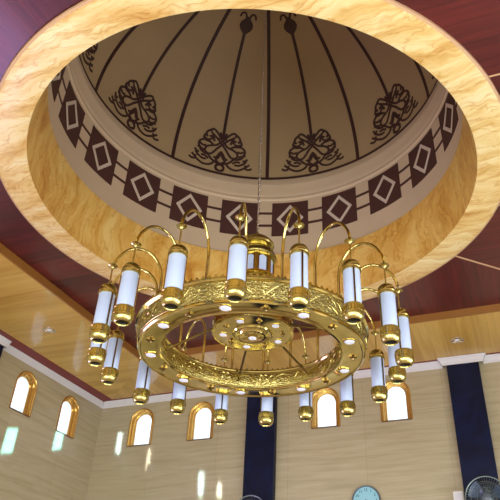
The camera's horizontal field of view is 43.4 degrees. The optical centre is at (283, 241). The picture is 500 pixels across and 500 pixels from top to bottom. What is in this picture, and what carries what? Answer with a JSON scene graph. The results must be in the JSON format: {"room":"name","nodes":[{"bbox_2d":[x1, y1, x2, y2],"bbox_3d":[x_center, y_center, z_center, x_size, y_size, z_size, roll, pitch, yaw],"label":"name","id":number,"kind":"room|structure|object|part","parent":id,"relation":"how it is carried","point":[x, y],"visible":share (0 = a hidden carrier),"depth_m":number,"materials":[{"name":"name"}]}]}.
{"room":"mosque","nodes":[
{"label":"mosque","id":0,"kind":"room"},
{"bbox_2d":[0,350,101,499],"bbox_3d":[-5.283,1.955,5.246,0.220,5.750,11.520,-11,-36,17],"label":"wall","id":1,"kind":"structure","parent":0,"point":[38,462],"depth_m":9.56,"materials":[{"name":"beige stone"}]},
{"bbox_2d":[0,344,3,357],"bbox_3d":[-4.186,3.595,7.302,0.110,5.410,0.480,-11,-36,17],"label":"pilaster","id":2,"kind":"object","parent":1,"relation":"attached to","point":[1,346],"visible":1,"depth_m":8.93,"materials":[{"name":"blue stone"}]},
{"bbox_2d":[9,371,36,417],"bbox_3d":[-3.903,2.254,9.372,0.118,0.638,0.462,-11,-36,17],"label":"window","id":3,"kind":"structure","parent":1,"relation":"in","point":[29,376],"depth_m":9.47,"materials":[{"name":"brown metal"}]},
{"bbox_3d":[-3.913,2.510,9.198,0.108,0.018,0.450,-11,-36,17],"label":"sill","id":4,"kind":"part","parent":3,"relation":"part of","materials":[{"name":"brown"}]},
{"bbox_2d":[0,335,103,408],"bbox_3d":[-5.075,-0.193,6.650,0.133,0.105,11.520,-11,-36,17],"label":"trim","id":5,"kind":"structure","parent":1,"relation":"attached to","point":[5,342],"depth_m":9.88,"materials":[{"name":"white paint"}]},
{"bbox_2d":[56,396,78,438],"bbox_3d":[-3.538,2.837,10.211,0.118,0.638,0.462,-11,-36,17],"label":"window","id":6,"kind":"structure","parent":1,"relation":"in","point":[71,400],"depth_m":10.32,"materials":[{"name":"brown metal"}]},
{"bbox_2d":[0,0,499,401],"bbox_3d":[-0.718,-1.151,5.424,9.820,0.225,11.960,-11,-36,17],"label":"ceiling","id":7,"kind":"structure","parent":0,"point":[41,286],"depth_m":8.14,"materials":[{"name":"brown wood"}]},
{"bbox_2d":[43,327,55,332],"bbox_3d":[-3.283,1.235,8.789,0.176,0.036,0.176,-11,-36,17],"label":"recessed light","id":8,"kind":"object","parent":7,"relation":"in","point":[44,328],"visible":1,"depth_m":8.78,"materials":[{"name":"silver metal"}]},
{"bbox_3d":[-4.242,-0.349,6.526,1.350,0.030,11.120,-11,-36,17],"label":"soffit panel","id":9,"kind":"part","parent":7,"relation":"part of","materials":[{"name":"beige wood"}]},
{"bbox_2d":[0,0,499,300],"bbox_3d":[-0.297,-0.751,6.566,5.016,0.737,5.016,-11,-36,17],"label":"trim ring","id":10,"kind":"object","parent":7,"relation":"attached to","point":[36,175],"depth_m":6.25,"materials":[{"name":"brown wood"}]},
{"bbox_2d":[48,55,462,253],"bbox_3d":[-0.281,-1.586,7.140,4.600,1.370,4.600,-11,-36,17],"label":"drum","id":11,"kind":"object","parent":10,"relation":"on","point":[147,186],"visible":0.72,"depth_m":8.39,"materials":[{"name":"paint"}]},
{"bbox_2d":[79,9,437,179],"bbox_3d":[-0.251,-3.094,8.176,4.379,2.310,4.379,11,-36,-14],"label":"dome","id":12,"kind":"object","parent":11,"relation":"on","point":[188,86],"visible":0.77,"depth_m":9.36,"materials":[{"name":"paint"}]},
{"bbox_2d":[86,10,413,425],"bbox_3d":[-0.223,-1.464,7.059,2.700,6.328,2.718,-11,-36,17],"label":"chandelier","id":13,"kind":"object","parent":12,"relation":"hanging from","point":[254,308],"visible":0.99,"depth_m":5.15,"materials":[{"name":"gold metal"}]},
{"bbox_2d":[92,338,103,341],"bbox_3d":[-1.437,0.755,4.864,0.091,0.016,0.091,16,-37,-20],"label":"socket","id":14,"kind":"object","parent":13,"relation":"attached to","point":[93,339],"depth_m":4.88,"materials":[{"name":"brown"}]},
{"bbox_2d":[116,320,127,324],"bbox_3d":[-1.166,0.574,4.534,0.091,0.016,0.091,-28,-44,35],"label":"socket","id":15,"kind":"object","parent":13,"relation":"attached to","point":[119,322],"depth_m":4.56,"materials":[{"name":"brown"}]},
{"bbox_3d":[-1.328,0.496,5.543,0.458,0.617,0.048,5,-35,-6],"label":"lamp arm","id":16,"kind":"part","parent":13,"relation":"part of","materials":[{"name":"gold metal"}]},
{"bbox_3d":[-1.233,0.316,5.279,0.458,0.617,0.048,16,-37,-20],"label":"lamp arm","id":17,"kind":"part","parent":13,"relation":"part of","materials":[{"name":"gold metal"}]},
{"bbox_3d":[-1.318,0.690,5.825,0.458,0.617,0.048,-5,-35,9],"label":"lamp arm","id":18,"kind":"part","parent":13,"relation":"part of","materials":[{"name":"gold metal"}]},
{"bbox_3d":[-1.007,0.142,5.019,0.048,0.617,0.458,-28,-44,35],"label":"lamp arm","id":19,"kind":"part","parent":13,"relation":"part of","materials":[{"name":"gold metal"}]},
{"bbox_2d":[165,304,177,308],"bbox_3d":[-0.774,0.436,4.317,0.091,0.016,0.091,-13,-37,19],"label":"socket","id":20,"kind":"object","parent":13,"relation":"attached to","point":[167,306],"depth_m":4.34,"materials":[{"name":"brown metal"}]},
{"bbox_3d":[-1.157,0.914,6.147,0.458,0.617,0.048,-20,-40,28],"label":"lamp arm","id":21,"kind":"part","parent":13,"relation":"part of","materials":[{"name":"gold metal"}]},
{"bbox_3d":[-0.822,0.850,5.468,0.470,0.166,0.022,-11,-36,16],"label":"spoke rod","id":22,"kind":"part","parent":13,"relation":"part of","materials":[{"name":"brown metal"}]},
{"bbox_3d":[-0.680,0.025,4.840,0.048,0.617,0.458,-13,-37,19],"label":"lamp arm","id":23,"kind":"part","parent":13,"relation":"part of","materials":[{"name":"gold metal"}]},
{"bbox_3d":[-0.907,1.067,6.362,0.048,0.617,0.458,24,-40,-29],"label":"lamp arm","id":24,"kind":"part","parent":13,"relation":"part of","materials":[{"name":"gold metal"}]},
{"bbox_3d":[-0.569,1.167,6.498,0.048,0.617,0.458,10,-36,-13],"label":"lamp arm","id":25,"kind":"part","parent":13,"relation":"part of","materials":[{"name":"gold metal"}]},
{"bbox_2d":[228,295,240,300],"bbox_3d":[-0.328,0.373,4.240,0.091,0.016,0.091,-1,-35,2],"label":"socket","id":26,"kind":"object","parent":13,"relation":"attached to","point":[230,297],"depth_m":4.26,"materials":[{"name":"brown metal"}]},
{"bbox_3d":[-0.392,1.164,5.913,0.022,0.166,0.439,8,-35,-10],"label":"spoke rod","id":27,"kind":"part","parent":13,"relation":"part of","materials":[{"name":"brown metal"}]},
{"bbox_3d":[-0.310,-0.016,4.769,0.048,0.617,0.458,-1,-35,2],"label":"lamp arm","id":28,"kind":"part","parent":13,"relation":"part of","materials":[{"name":"gold metal"}]},
{"bbox_3d":[-0.310,0.208,5.738,0.096,0.225,0.006,-10,-36,16],"label":"lantern glass","id":29,"kind":"part","parent":13,"relation":"part of","materials":[{"name":"white glass"}]},
{"bbox_3d":[-0.274,0.905,5.433,2.020,0.204,2.020,-11,-36,17],"label":"ring frame","id":30,"kind":"part","parent":13,"relation":"part of","materials":[{"name":"gold metal"}]},
{"bbox_3d":[-0.251,0.192,5.731,0.052,0.255,0.020,3,-35,-3],"label":"lantern post","id":31,"kind":"part","parent":13,"relation":"part of","materials":[{"name":"brown metal"}]},
{"bbox_3d":[-0.243,-2.078,7.480,0.083,4.840,0.028,3,-35,-3],"label":"chain","id":32,"kind":"part","parent":13,"relation":"part of","materials":[{"name":"silver metal"}]},
{"bbox_3d":[-0.195,0.214,5.743,0.096,0.225,0.006,16,-37,-21],"label":"lantern glass","id":33,"kind":"part","parent":13,"relation":"part of","materials":[{"name":"white glass"}]},
{"bbox_3d":[-0.185,1.195,6.528,0.048,0.617,0.458,-2,-35,4],"label":"lamp arm","id":34,"kind":"part","parent":13,"relation":"part of","materials":[{"name":"gold metal"}]},
{"bbox_3d":[-0.142,0.224,5.774,0.020,0.255,0.052,-26,-43,33],"label":"lantern post","id":35,"kind":"part","parent":13,"relation":"part of","materials":[{"name":"brown metal"}]},
{"bbox_3d":[0.050,0.015,4.804,0.048,0.617,0.458,11,-36,-14],"label":"lamp arm","id":36,"kind":"part","parent":13,"relation":"part of","materials":[{"name":"gold metal"}]},
{"bbox_3d":[0.105,1.094,5.797,0.022,0.166,0.441,-24,-42,31],"label":"spoke rod","id":37,"kind":"part","parent":13,"relation":"part of","materials":[{"name":"brown metal"}]},
{"bbox_3d":[0.149,1.153,6.458,0.048,0.617,0.458,-13,-37,19],"label":"lamp arm","id":38,"kind":"part","parent":13,"relation":"part of","materials":[{"name":"gold metal"}]},
{"bbox_2d":[293,304,304,308],"bbox_3d":[0.104,0.430,4.270,0.091,0.016,0.091,11,-36,-14],"label":"socket","id":39,"kind":"object","parent":13,"relation":"attached to","point":[295,306],"depth_m":4.29,"materials":[{"name":"brown metal"}]},
{"bbox_3d":[0.220,0.719,5.248,0.439,0.166,0.022,-16,-38,23],"label":"spoke rod","id":40,"kind":"part","parent":13,"relation":"part of","materials":[{"name":"brown metal"}]},
{"bbox_3d":[0.478,1.034,6.275,0.048,0.617,0.458,-28,-44,36],"label":"lamp arm","id":41,"kind":"part","parent":13,"relation":"part of","materials":[{"name":"gold metal"}]},
{"bbox_3d":[0.377,0.114,4.939,0.048,0.617,0.458,24,-40,-29],"label":"lamp arm","id":42,"kind":"part","parent":13,"relation":"part of","materials":[{"name":"gold metal"}]},
{"bbox_2d":[348,318,359,322],"bbox_3d":[0.496,0.547,4.434,0.091,0.016,0.091,24,-40,-29],"label":"socket","id":43,"kind":"object","parent":13,"relation":"attached to","point":[350,320],"depth_m":4.46,"materials":[{"name":"brown metal"}]},
{"bbox_3d":[0.696,0.866,6.024,0.458,0.617,0.048,16,-37,-20],"label":"lamp arm","id":44,"kind":"part","parent":13,"relation":"part of","materials":[{"name":"gold metal"}]},
{"bbox_3d":[0.631,0.273,5.163,0.458,0.617,0.048,-19,-39,27],"label":"lamp arm","id":45,"kind":"part","parent":13,"relation":"part of","materials":[{"name":"gold metal"}]},
{"bbox_3d":[0.790,0.696,5.774,0.458,0.617,0.048,6,-35,-7],"label":"lamp arm","id":46,"kind":"part","parent":13,"relation":"part of","materials":[{"name":"gold metal"}]},
{"bbox_3d":[0.771,0.457,5.427,0.458,0.617,0.048,-7,-35,12],"label":"lamp arm","id":47,"kind":"part","parent":13,"relation":"part of","materials":[{"name":"gold metal"}]},
{"bbox_2d":[385,340,396,343],"bbox_3d":[0.802,0.745,4.697,0.091,0.016,0.091,-19,-39,27],"label":"socket","id":48,"kind":"object","parent":13,"relation":"attached to","point":[386,341],"depth_m":4.72,"materials":[{"name":"brown metal"}]},
{"bbox_2d":[400,363,410,366],"bbox_3d":[0.969,0.973,5.010,0.091,0.016,0.091,-7,-35,12],"label":"socket","id":49,"kind":"object","parent":13,"relation":"attached to","point":[401,364],"depth_m":5.03,"materials":[{"name":"brown metal"}]},
{"bbox_3d":[0.964,1.623,9.249,8.900,0.030,1.290,-11,-36,17],"label":"soffit panel","id":50,"kind":"part","parent":7,"relation":"part of","materials":[{"name":"beige wood"}]},
{"bbox_2d":[451,337,462,342],"bbox_3d":[2.442,1.384,8.844,0.176,0.036,0.176,-11,-36,17],"label":"recessed light","id":51,"kind":"object","parent":7,"relation":"in","point":[452,339],"visible":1,"depth_m":8.83,"materials":[{"name":"silver metal"}]},
{"bbox_2d":[86,361,499,499],"bbox_3d":[1.209,4.258,8.415,9.820,5.750,0.220,-11,-36,17],"label":"wall","id":52,"kind":"structure","parent":0,"point":[417,458],"depth_m":9.43,"materials":[{"name":"beige stone"}]},
{"bbox_2d":[126,408,153,446],"bbox_3d":[-2.397,3.163,10.654,0.462,0.638,0.118,-11,-36,17],"label":"window","id":53,"kind":"structure","parent":52,"relation":"in","point":[137,415],"depth_m":10.69,"materials":[{"name":"brown metal"}]},
{"bbox_2d":[186,401,213,440],"bbox_3d":[-1.342,2.964,10.334,0.462,0.638,0.118,-11,-36,17],"label":"window","id":54,"kind":"structure","parent":52,"relation":"in","point":[199,406],"depth_m":10.37,"materials":[{"name":"brown metal"}]},
{"bbox_3d":[-1.345,3.223,10.162,0.450,0.018,0.108,-11,-36,17],"label":"sill","id":55,"kind":"part","parent":54,"relation":"part of","materials":[{"name":"brown"}]},
{"bbox_2d":[242,397,276,499],"bbox_3d":[-0.383,4.605,8.665,0.480,5.410,0.110,-11,-36,17],"label":"pilaster","id":56,"kind":"object","parent":52,"relation":"attached to","point":[259,477],"depth_m":9.53,"materials":[{"name":"blue stone"}]},
{"bbox_2d":[239,495,261,499],"bbox_3d":[-0.476,3.921,8.952,0.558,0.558,0.245,-11,-36,17],"label":"wall fan","id":57,"kind":"object","parent":56,"relation":"attached to","point":[247,495],"visible":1,"depth_m":9.05,"materials":[{"name":"silver metal"}]},
{"bbox_2d":[103,352,499,408],"bbox_3d":[1.186,2.040,9.723,9.380,0.105,0.160,-11,-36,17],"label":"trim","id":58,"kind":"structure","parent":52,"relation":"attached to","point":[476,357],"depth_m":9.54,"materials":[{"name":"white paint"}]},
{"bbox_2d":[311,387,340,428],"bbox_3d":[0.657,2.587,9.728,0.462,0.638,0.118,-11,-36,17],"label":"window","id":59,"kind":"structure","parent":52,"relation":"in","point":[318,394],"depth_m":9.75,"materials":[{"name":"brown metal"}]},
{"bbox_3d":[0.654,2.845,9.557,0.450,0.018,0.108,-11,-36,17],"label":"sill","id":60,"kind":"part","parent":59,"relation":"part of","materials":[{"name":"brown"}]},
{"bbox_2d":[352,485,380,499],"bbox_3d":[1.148,3.608,8.725,0.414,0.414,0.042,-11,-36,17],"label":"wall clock","id":61,"kind":"object","parent":52,"relation":"attached to","point":[365,492],"visible":1,"depth_m":8.78,"materials":[{"name":"blue plastic"}]},
{"bbox_2d":[380,380,412,421],"bbox_3d":[1.683,2.393,9.418,0.462,0.638,0.118,-11,-36,17],"label":"window","id":62,"kind":"structure","parent":52,"relation":"in","point":[383,406],"depth_m":9.37,"materials":[{"name":"brown"}]},
{"bbox_3d":[1.680,2.651,9.246,0.450,0.018,0.108,-11,-36,17],"label":"sill","id":63,"kind":"part","parent":62,"relation":"part of","materials":[{"name":"brown"}]},
{"bbox_2d":[453,491,463,499],"bbox_3d":[2.327,3.414,8.339,0.130,0.170,0.056,-11,-36,17],"label":"switch box","id":64,"kind":"object","parent":52,"relation":"attached to","point":[458,495],"visible":1,"depth_m":8.34,"materials":[{"name":"white plastic"}]},
{"bbox_3d":[2.319,3.401,8.319,0.090,0.110,0.006,-11,-36,17],"label":"plate","id":65,"kind":"part","parent":64,"relation":"part of","materials":[{"name":"white paint"}]},
{"bbox_2d":[446,362,499,499],"bbox_3d":[2.604,4.042,7.760,0.460,5.410,0.110,-11,-36,17],"label":"pilaster","id":66,"kind":"object","parent":52,"relation":"attached to","point":[472,428],"visible":1,"depth_m":8.70,"materials":[{"name":"blue stone"}]},
{"bbox_2d":[465,476,499,499],"bbox_3d":[2.614,3.303,8.040,0.558,0.558,0.245,-11,-36,17],"label":"wall fan","id":67,"kind":"object","parent":66,"relation":"attached to","point":[475,491],"visible":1,"depth_m":8.07,"materials":[{"name":"silver metal"}]},
{"bbox_3d":[2.482,3.210,8.103,0.218,0.205,0.064,-11,-36,17],"label":"blade","id":68,"kind":"part","parent":67,"relation":"part of","materials":[{"name":"blue"}]},
{"bbox_3d":[2.724,3.189,8.013,0.216,0.198,0.064,-11,-36,17],"label":"blade","id":69,"kind":"part","parent":67,"relation":"part of","materials":[{"name":"blue"}]}
]}

